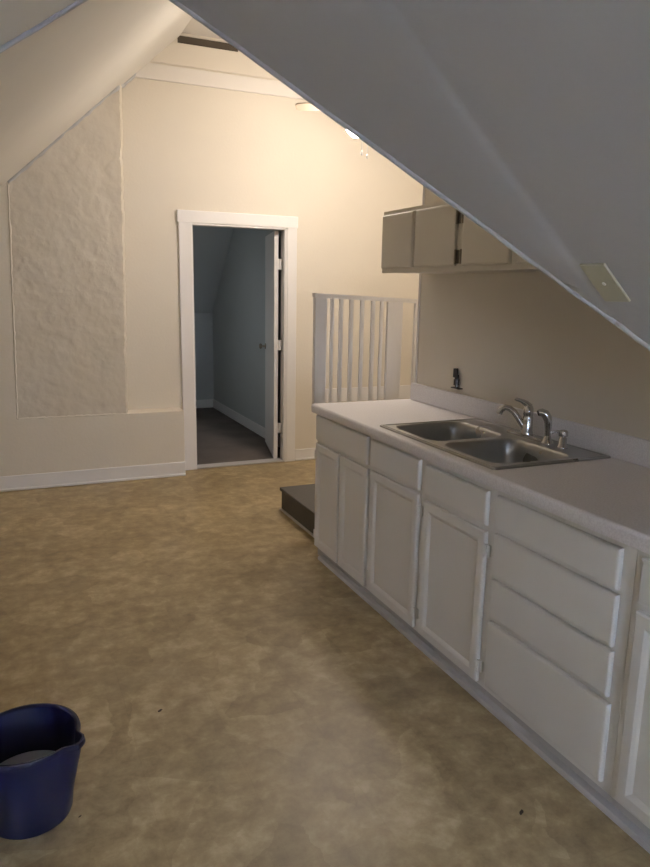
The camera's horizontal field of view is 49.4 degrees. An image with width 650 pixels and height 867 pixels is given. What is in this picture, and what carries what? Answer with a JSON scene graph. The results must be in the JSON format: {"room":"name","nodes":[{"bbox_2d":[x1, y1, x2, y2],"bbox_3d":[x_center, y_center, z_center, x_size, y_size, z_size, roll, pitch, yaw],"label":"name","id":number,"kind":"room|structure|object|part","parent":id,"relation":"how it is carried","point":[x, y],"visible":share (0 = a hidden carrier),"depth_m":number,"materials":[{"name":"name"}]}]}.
{"room":"attic kitchen","nodes":[
{"label":"attic kitchen","id":0,"kind":"room"},
{"bbox_2d":[0,0,76,45],"bbox_3d":[-0.392,-0.458,-0.520,1.768,0.647,4.559,-4,13,-23],"label":"ceiling","id":1,"kind":"structure","parent":0,"point":[17,17],"depth_m":1.48,"materials":[{"name":"white paint"}]},
{"bbox_2d":[0,0,87,53],"bbox_3d":[-0.606,-1.005,1.667,0.022,0.332,0.447,7,13,28],"label":"trim","id":2,"kind":"structure","parent":1,"relation":"attached to","point":[4,47],"depth_m":1.60,"materials":[{"name":"white paint"}]},
{"bbox_2d":[0,84,184,476],"bbox_3d":[-2.350,-1.065,5.183,2.562,3.020,0.182,-4,13,-23],"label":"wall","id":3,"kind":"structure","parent":0,"point":[67,214],"depth_m":5.30,"materials":[{"name":"paint"}]},
{"bbox_2d":[7,184,17,418],"bbox_3d":[-2.271,-0.932,5.146,0.060,1.680,0.018,-4,13,-23],"label":"trim","id":4,"kind":"structure","parent":3,"relation":"attached to","point":[10,228],"depth_m":5.13,"materials":[{"name":"beige paint"}]},
{"bbox_2d":[17,413,124,419],"bbox_3d":[-1.952,-0.134,5.464,0.784,0.021,0.019,-4,13,-23],"label":"trim","id":5,"kind":"structure","parent":3,"relation":"attached to","point":[110,413],"depth_m":5.45,"materials":[{"name":"beige paint"}]},
{"bbox_2d":[7,73,135,182],"bbox_3d":[-1.831,-2.244,5.155,0.962,0.887,0.189,-4,13,-23],"label":"trim","id":6,"kind":"structure","parent":3,"relation":"attached to","point":[117,88],"depth_m":5.07,"materials":[{"name":"white paint"}]},
{"bbox_2d":[0,462,185,491],"bbox_3d":[-2.325,0.375,5.386,2.542,0.118,0.026,-4,13,-23],"label":"baseboard","id":7,"kind":"structure","parent":3,"relation":"attached to","point":[162,470],"depth_m":5.59,"materials":[{"name":"white paint"}]},
{"bbox_2d":[0,0,191,186],"bbox_3d":[-1.381,-1.308,2.850,2.752,2.527,5.227,-4,13,-23],"label":"ceiling","id":8,"kind":"structure","parent":0,"point":[50,79],"depth_m":3.42,"materials":[{"name":"white paint"}]},
{"bbox_2d":[182,17,221,38],"bbox_3d":[0.551,-2.913,4.638,2.520,0.060,2.970,-4,13,-23],"label":"ceiling","id":9,"kind":"structure","parent":0,"point":[194,27],"depth_m":5.36,"materials":[{"name":"paint"}]},
{"bbox_2d":[295,102,367,158],"bbox_3d":[0.253,-2.376,4.747,0.689,1.044,0.689,-9,15,-40],"label":"ceiling fan","id":10,"kind":"object","parent":9,"relation":"hanging from","point":[305,106],"visible":0.18,"depth_m":4.79,"materials":[{"name":"white paint"}]},
{"bbox_3d":[-0.024,-2.220,4.800,0.350,0.028,0.116,2,12,4],"label":"blade","id":11,"kind":"part","parent":10,"relation":"part of","materials":[{"name":"white"}]},
{"bbox_2d":[194,313,213,399],"bbox_3d":[-2.204,-0.933,8.841,1.625,1.300,0.080,-4,13,-23],"label":"wall","id":12,"kind":"structure","parent":0,"point":[203,322],"depth_m":9.07,"materials":[{"name":"paint"}]},
{"bbox_2d":[196,399,212,407],"bbox_3d":[-2.149,-0.346,8.937,1.525,0.106,0.016,-4,13,-23],"label":"baseboard","id":13,"kind":"structure","parent":12,"relation":"attached to","point":[208,403],"depth_m":9.18,"materials":[{"name":"white paint"}]},
{"bbox_2d":[173,33,241,52],"bbox_3d":[-0.087,-3.125,5.909,2.550,0.095,0.100,-4,13,-23],"label":"wall","id":14,"kind":"structure","parent":0,"point":[181,34],"depth_m":5.48,"materials":[{"name":"beige paint"}]},
{"bbox_2d":[193,226,233,312],"bbox_3d":[-1.910,-1.950,8.125,1.685,1.310,1.310,-4,13,-23],"label":"ceiling","id":15,"kind":"structure","parent":0,"point":[211,245],"depth_m":8.27,"materials":[{"name":"paint"}]},
{"bbox_2d":[213,228,280,435],"bbox_3d":[-0.818,-1.344,7.729,0.080,2.600,3.070,-4,13,-23],"label":"wall","id":16,"kind":"structure","parent":0,"point":[239,307],"depth_m":7.86,"materials":[{"name":"blue paint"}]},
{"bbox_2d":[213,399,279,446],"bbox_3d":[-0.866,-0.115,7.921,0.016,0.106,2.924,-4,13,-23],"label":"baseboard","id":17,"kind":"structure","parent":16,"relation":"attached to","point":[234,415],"depth_m":8.10,"materials":[{"name":"white paint"}]},
{"bbox_2d":[121,42,422,448],"bbox_3d":[-1.262,-1.344,5.759,5.050,3.375,0.100,-4,13,-23],"label":"wall","id":18,"kind":"structure","parent":0,"point":[186,147],"depth_m":5.85,"materials":[{"name":"beige paint"}]},
{"bbox_2d":[177,36,237,51],"bbox_3d":[-0.922,-3.044,5.536,0.505,0.066,0.045,-4,13,-23],"label":"trim","id":19,"kind":"structure","parent":18,"relation":"attached to","point":[181,39],"depth_m":5.51,"materials":[{"name":"wood"}]},
{"bbox_2d":[151,42,277,79],"bbox_3d":[-0.168,-2.981,5.842,2.630,0.158,0.011,-4,13,-23],"label":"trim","id":20,"kind":"structure","parent":18,"relation":"attached to","point":[180,54],"depth_m":5.52,"materials":[{"name":"beige paint"}]},
{"bbox_2d":[135,63,304,99],"bbox_3d":[-0.223,-2.828,5.843,2.750,0.112,0.022,-4,13,-23],"label":"trim","id":21,"kind":"structure","parent":18,"relation":"attached to","point":[151,71],"depth_m":5.55,"materials":[{"name":"paint"}]},
{"bbox_2d":[177,210,297,469],"bbox_3d":[-0.748,-0.778,6.102,1.035,2.146,0.136,-4,13,-23],"label":"trim","id":22,"kind":"structure","parent":18,"relation":"attached to","point":[186,219],"depth_m":5.99,"materials":[{"name":"white paint"}]},
{"bbox_2d":[197,458,283,468],"bbox_3d":[-0.759,0.266,6.321,0.808,0.012,0.112,-4,13,-23],"label":"threshold","id":23,"kind":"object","parent":18,"relation":"attached to","point":[237,463],"depth_m":6.29,"materials":[{"name":"grey paint"}]},
{"bbox_2d":[259,231,281,458],"bbox_3d":[-0.522,-0.831,6.638,0.105,2.018,0.764,-2,12,-13],"label":"door","id":24,"kind":"structure","parent":18,"relation":"in","point":[273,264],"depth_m":6.46,"materials":[{"name":"white paint"}]},
{"bbox_2d":[295,448,315,460],"bbox_3d":[0.353,0.154,6.734,1.373,0.105,0.026,-4,13,-23],"label":"baseboard","id":25,"kind":"structure","parent":18,"relation":"attached to","point":[308,453],"depth_m":6.50,"materials":[{"name":"white paint"}]},
{"bbox_2d":[325,385,410,402],"bbox_3d":[0.455,-0.379,6.672,1.168,0.127,0.016,-4,13,-23],"label":"trim","id":26,"kind":"structure","parent":18,"relation":"attached to","point":[404,389],"depth_m":6.62,"materials":[{"name":"white paint"}]},
{"bbox_2d":[0,407,649,866],"bbox_3d":[-0.204,0.860,3.688,5.050,0.084,11.440,-4,13,-23],"label":"floor","id":27,"kind":"structure","parent":0,"point":[296,725],"depth_m":2.69,"materials":[{"name":"beige plastic"}]},
{"bbox_2d":[0,703,84,839],"bbox_3d":[-0.874,1.002,2.090,0.311,0.264,0.305,-4,13,-23],"label":"bucket","id":28,"kind":"object","parent":27,"relation":"on","point":[36,796],"visible":1,"depth_m":2.02,"materials":[{"name":"blue plastic"}]},
{"bbox_2d":[0,750,54,764],"bbox_3d":[-0.878,1.069,2.102,0.247,0.110,0.247,-4,13,-23],"label":"water","id":29,"kind":"object","parent":28,"relation":"in","point":[25,757],"visible":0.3,"depth_m":2.18,"materials":[{"name":"white liquid"}]},
{"bbox_2d":[280,484,314,536],"bbox_3d":[0.763,0.480,5.025,1.987,0.166,0.880,-4,13,-23],"label":"step","id":30,"kind":"structure","parent":27,"relation":"on","point":[298,502],"depth_m":4.78,"materials":[{"name":"grey paint"}]},
{"bbox_2d":[312,293,417,403],"bbox_3d":[0.275,-0.223,4.623,0.776,1.354,0.048,-4,13,-23],"label":"railing","id":31,"kind":"object","parent":30,"relation":"on","point":[394,309],"visible":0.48,"depth_m":4.51,"materials":[{"name":"white paint"}]},
{"bbox_3d":[-0.035,-0.492,4.426,0.078,0.703,0.040,-4,13,-23],"label":"newel post","id":32,"kind":"part","parent":31,"relation":"part of","materials":[{"name":"white paint"}]},
{"bbox_3d":[0.287,-0.858,4.493,0.776,0.057,0.048,-4,13,-23],"label":"rail","id":33,"kind":"part","parent":31,"relation":"part of","materials":[{"name":"white paint"}]},
{"bbox_3d":[0.440,-0.209,4.691,0.110,1.305,0.024,-4,13,-23],"label":"newel post","id":34,"kind":"part","parent":31,"relation":"part of","materials":[{"name":"white paint"}]},
{"bbox_3d":[0.604,-0.217,4.763,0.060,1.298,0.024,-4,13,-23],"label":"newel post","id":35,"kind":"part","parent":31,"relation":"part of","materials":[{"name":"white paint"}]},
{"bbox_2d":[313,415,372,594],"bbox_3d":[0.346,0.337,3.926,0.605,0.872,0.685,-4,13,-23],"label":"base cabinet","id":36,"kind":"object","parent":27,"relation":"on","point":[343,467],"visible":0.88,"depth_m":3.76,"materials":[{"name":"white paint"}]},
{"bbox_3d":[0.012,0.384,3.975,0.006,0.510,0.194,-4,13,-23],"label":"panel","id":37,"kind":"part","parent":36,"relation":"part of","materials":[{"name":"white paint"}]},
{"bbox_3d":[0.009,0.384,3.974,0.018,0.618,0.302,-4,13,-23],"label":"door","id":38,"kind":"part","parent":36,"relation":"part of","materials":[{"name":"white paint"}]},
{"bbox_3d":[0.083,0.025,3.746,0.018,0.144,0.638,-4,13,-23],"label":"drawer","id":39,"kind":"part","parent":36,"relation":"part of","materials":[{"name":"white paint"}]},
{"bbox_3d":[0.146,0.447,3.676,0.006,0.510,0.202,-4,13,-23],"label":"panel","id":40,"kind":"part","parent":36,"relation":"part of","materials":[{"name":"white paint"}]},
{"bbox_3d":[0.144,0.447,3.675,0.018,0.618,0.310,-4,13,-23],"label":"door","id":41,"kind":"part","parent":36,"relation":"part of","materials":[{"name":"white paint"}]},
{"bbox_2d":[311,383,649,553],"bbox_3d":[0.781,0.050,2.867,0.646,0.148,2.785,-4,13,-23],"label":"countertop","id":42,"kind":"structure","parent":36,"relation":"on","point":[610,497],"depth_m":2.67,"materials":[{"name":"laminate"}]},
{"bbox_2d":[380,418,610,469],"bbox_3d":[0.697,0.110,3.104,0.575,0.179,0.894,-4,13,-23],"label":"sink","id":43,"kind":"object","parent":42,"relation":"in","point":[485,443],"visible":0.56,"depth_m":3.08,"materials":[{"name":"silver metal"}]},
{"bbox_3d":[0.564,0.071,3.278,0.388,0.172,0.376,-4,13,-23],"label":"bowl","id":44,"kind":"part","parent":43,"relation":"part of","materials":[{"name":"silver metal"}]},
{"bbox_3d":[0.734,0.152,2.901,0.388,0.172,0.388,-4,13,-23],"label":"bowl","id":45,"kind":"part","parent":43,"relation":"part of","materials":[{"name":"silver metal"}]},
{"bbox_2d":[496,398,542,441],"bbox_3d":[0.866,-0.069,3.125,0.132,0.173,0.250,-4,13,-23],"label":"kitchen faucet","id":46,"kind":"object","parent":43,"relation":"on","point":[525,424],"visible":0.97,"depth_m":3.13,"materials":[{"name":"silver metal"}]},
{"bbox_3d":[0.839,-0.069,3.164,0.147,0.120,0.032,5,12,19],"label":"spout","id":47,"kind":"part","parent":46,"relation":"part of","materials":[{"name":"silver metal"}]},
{"bbox_3d":[0.880,-0.132,3.130,0.078,0.051,0.032,2,12,6],"label":"lever","id":48,"kind":"part","parent":46,"relation":"part of","materials":[{"name":"silver metal"}]},
{"bbox_3d":[0.901,0.008,3.157,0.052,0.012,0.250,-4,13,-23],"label":"deck plate","id":49,"kind":"part","parent":46,"relation":"part of","materials":[{"name":"silver metal"}]},
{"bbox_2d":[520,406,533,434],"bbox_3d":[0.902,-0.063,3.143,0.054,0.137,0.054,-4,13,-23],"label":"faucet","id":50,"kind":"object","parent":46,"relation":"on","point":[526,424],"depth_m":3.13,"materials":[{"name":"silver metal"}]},
{"bbox_2d":[537,408,552,444],"bbox_3d":[0.937,-0.032,3.009,0.079,0.151,0.052,6,13,25],"label":"sprayer","id":51,"kind":"object","parent":43,"relation":"on","point":[545,414],"visible":1,"depth_m":2.99,"materials":[{"name":"silver metal"}]},
{"bbox_2d":[551,430,567,448],"bbox_3d":[0.975,0.023,2.931,0.070,0.076,0.044,-2,12,-13],"label":"soap dispenser","id":52,"kind":"object","parent":43,"relation":"on","point":[562,444],"visible":1,"depth_m":2.92,"materials":[{"name":"silver metal"}]},
{"bbox_2d":[367,438,426,638],"bbox_3d":[0.583,0.449,3.401,0.605,0.872,0.487,-4,13,-23],"label":"base cabinet","id":53,"kind":"object","parent":27,"relation":"on","point":[397,483],"visible":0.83,"depth_m":3.25,"materials":[{"name":"white paint"}]},
{"bbox_3d":[0.315,0.522,3.301,0.006,0.508,0.334,-4,13,-23],"label":"panel","id":54,"kind":"part","parent":53,"relation":"part of","materials":[{"name":"white paint"}]},
{"bbox_3d":[0.318,0.136,3.225,0.018,0.134,0.446,-4,13,-23],"label":"drawer","id":55,"kind":"part","parent":53,"relation":"part of","materials":[{"name":"white paint"}]},
{"bbox_2d":[418,461,497,694],"bbox_3d":[0.778,0.541,2.966,0.605,0.872,0.481,-4,13,-23],"label":"base cabinet","id":56,"kind":"object","parent":27,"relation":"on","point":[459,511],"visible":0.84,"depth_m":2.81,"materials":[{"name":"white paint"}]},
{"bbox_3d":[0.509,0.622,2.871,0.006,0.500,0.322,-4,13,-23],"label":"panel","id":57,"kind":"part","parent":56,"relation":"part of","materials":[{"name":"white paint"}]},
{"bbox_3d":[0.506,0.622,2.870,0.018,0.608,0.430,-4,13,-23],"label":"door","id":58,"kind":"part","parent":56,"relation":"part of","materials":[{"name":"white paint"}]},
{"bbox_3d":[0.513,0.235,2.792,0.018,0.132,0.428,-4,13,-23],"label":"drawer","id":59,"kind":"part","parent":56,"relation":"part of","materials":[{"name":"white paint"}]},
{"bbox_2d":[318,555,649,853],"bbox_3d":[0.516,0.980,2.923,0.030,0.022,2.705,-4,13,-23],"label":"trim","id":60,"kind":"structure","parent":27,"relation":"on","point":[581,785],"depth_m":2.55,"materials":[{"name":"grey paint"}]},
{"bbox_2d":[484,491,637,803],"bbox_3d":[1.004,0.648,2.466,0.604,0.872,0.635,-4,13,-23],"label":"drawers","id":61,"kind":"object","parent":27,"relation":"on","point":[561,592],"visible":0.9,"depth_m":2.28,"materials":[{"name":"white paint"}]},
{"bbox_3d":[0.729,0.883,2.401,0.018,0.262,0.586,-4,13,-23],"label":"drawer","id":62,"kind":"part","parent":61,"relation":"part of","materials":[{"name":"white paint"}]},
{"bbox_3d":[0.731,0.663,2.360,0.018,0.148,0.577,-4,13,-23],"label":"drawer","id":63,"kind":"part","parent":61,"relation":"part of","materials":[{"name":"white paint"}]},
{"bbox_3d":[0.734,0.496,2.326,0.018,0.164,0.575,-4,13,-23],"label":"drawer","id":64,"kind":"part","parent":61,"relation":"part of","materials":[{"name":"white paint"}]},
{"bbox_3d":[0.736,0.339,2.296,0.018,0.128,0.572,-4,13,-23],"label":"drawer","id":65,"kind":"part","parent":61,"relation":"part of","materials":[{"name":"white paint"}]},
{"bbox_2d":[611,550,649,835],"bbox_3d":[1.231,0.756,1.960,0.605,0.872,0.493,-4,13,-23],"label":"base cabinet","id":66,"kind":"object","parent":27,"relation":"on","point":[630,789],"visible":0.9,"depth_m":2.01,"materials":[{"name":"white paint"}]},
{"bbox_3d":[0.964,0.836,1.853,0.018,0.604,0.442,-4,13,-23],"label":"door","id":67,"kind":"part","parent":66,"relation":"part of","materials":[{"name":"white paint"}]},
{"bbox_3d":[0.967,0.836,1.854,0.006,0.496,0.334,-4,13,-23],"label":"panel","id":68,"kind":"part","parent":66,"relation":"part of","materials":[{"name":"white paint"}]},
{"bbox_3d":[0.970,0.453,1.775,0.018,0.134,0.444,-4,13,-23],"label":"drawer","id":69,"kind":"part","parent":66,"relation":"part of","materials":[{"name":"white paint"}]},
{"bbox_2d":[177,0,649,344],"bbox_3d":[1.113,-0.187,0.172,1.542,1.400,4.483,-4,13,-23],"label":"ceiling","id":70,"kind":"structure","parent":0,"point":[560,89],"depth_m":1.29,"materials":[{"name":"white paint"}]},
{"bbox_2d":[169,0,615,323],"bbox_3d":[0.095,-0.708,1.697,1.218,0.848,0.020,4,12,13],"label":"trim","id":71,"kind":"structure","parent":70,"relation":"attached to","point":[397,163],"depth_m":1.69,"materials":[{"name":"white paint"}]},
{"bbox_2d":[309,0,615,316],"bbox_3d":[0.212,-0.668,1.451,0.923,0.841,0.221,-4,13,-23],"label":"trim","id":72,"kind":"structure","parent":70,"relation":"attached to","point":[376,34],"depth_m":1.47,"materials":[{"name":"white paint"}]},
{"bbox_2d":[580,263,630,301],"bbox_3d":[0.608,-0.328,1.534,0.087,0.081,0.072,-4,13,-23],"label":"blank wall plate","id":73,"kind":"object","parent":70,"relation":"attached to","point":[600,275],"visible":1,"depth_m":1.53,"materials":[{"name":"beige plastic"}]},
{"bbox_2d":[614,321,649,350],"bbox_3d":[0.994,-0.005,1.594,0.682,0.480,0.020,4,12,16],"label":"trim","id":74,"kind":"structure","parent":70,"relation":"attached to","point":[623,328],"depth_m":1.63,"materials":[{"name":"white paint"}]},
{"bbox_2d":[417,187,649,439],"bbox_3d":[1.163,-0.748,2.797,0.100,3.480,2.795,-4,13,-23],"label":"wall","id":75,"kind":"structure","parent":0,"point":[508,336],"depth_m":3.23,"materials":[{"name":"beige paint"}]},
{"bbox_2d":[415,186,424,382],"bbox_3d":[0.597,-1.001,4.057,0.112,3.450,0.015,-4,13,-23],"label":"trim","id":76,"kind":"structure","parent":75,"relation":"attached to","point":[423,198],"depth_m":4.10,"materials":[{"name":"white paint"}]},
{"bbox_2d":[381,201,495,273],"bbox_3d":[0.592,-0.969,3.544,0.320,0.318,0.741,-4,13,-23],"label":"upper cabinet","id":77,"kind":"object","parent":75,"relation":"attached to","point":[422,239],"visible":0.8,"depth_m":3.42,"materials":[{"name":"beige paint"}]},
{"bbox_3d":[0.375,-0.998,3.662,0.018,0.274,0.314,-4,13,-23],"label":"door","id":78,"kind":"part","parent":77,"relation":"part of","materials":[{"name":"beige paint"}]},
{"bbox_3d":[0.471,-0.960,3.492,0.018,0.318,0.741,-4,13,-23],"label":"frame","id":79,"kind":"part","parent":77,"relation":"part of","materials":[{"name":"beige paint"}]},
{"bbox_3d":[0.521,-0.928,3.337,0.018,0.274,0.348,-4,13,-23],"label":"door","id":80,"kind":"part","parent":77,"relation":"part of","materials":[{"name":"beige paint"}]},
{"bbox_2d":[451,368,462,389],"bbox_3d":[0.703,-0.292,3.765,0.030,0.107,0.075,-4,13,-23],"label":"pipe fitting","id":81,"kind":"object","parent":75,"relation":"attached to","point":[455,370],"visible":1,"depth_m":3.76,"materials":[{"name":"metal"}]},
{"bbox_2d":[459,214,539,271],"bbox_3d":[0.895,-0.825,2.870,0.320,0.318,0.762,-4,13,-23],"label":"upper cabinet","id":82,"kind":"object","parent":75,"relation":"attached to","point":[479,251],"visible":0.29,"depth_m":3.00,"materials":[{"name":"beige paint"}]},
{"bbox_3d":[0.682,-0.852,2.979,0.018,0.274,0.334,-4,13,-23],"label":"door","id":83,"kind":"part","parent":82,"relation":"part of","materials":[{"name":"beige paint"}]},
{"bbox_3d":[0.835,-0.780,2.639,0.018,0.274,0.340,-4,13,-23],"label":"door","id":84,"kind":"part","parent":82,"relation":"part of","materials":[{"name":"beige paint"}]},
{"bbox_2d":[411,383,649,467],"bbox_3d":[1.074,0.009,2.973,0.020,0.101,2.755,-4,13,-23],"label":"backsplash","id":85,"kind":"structure","parent":75,"relation":"attached to","point":[635,450],"depth_m":3.09,"materials":[{"name":"laminate"}]}
]}

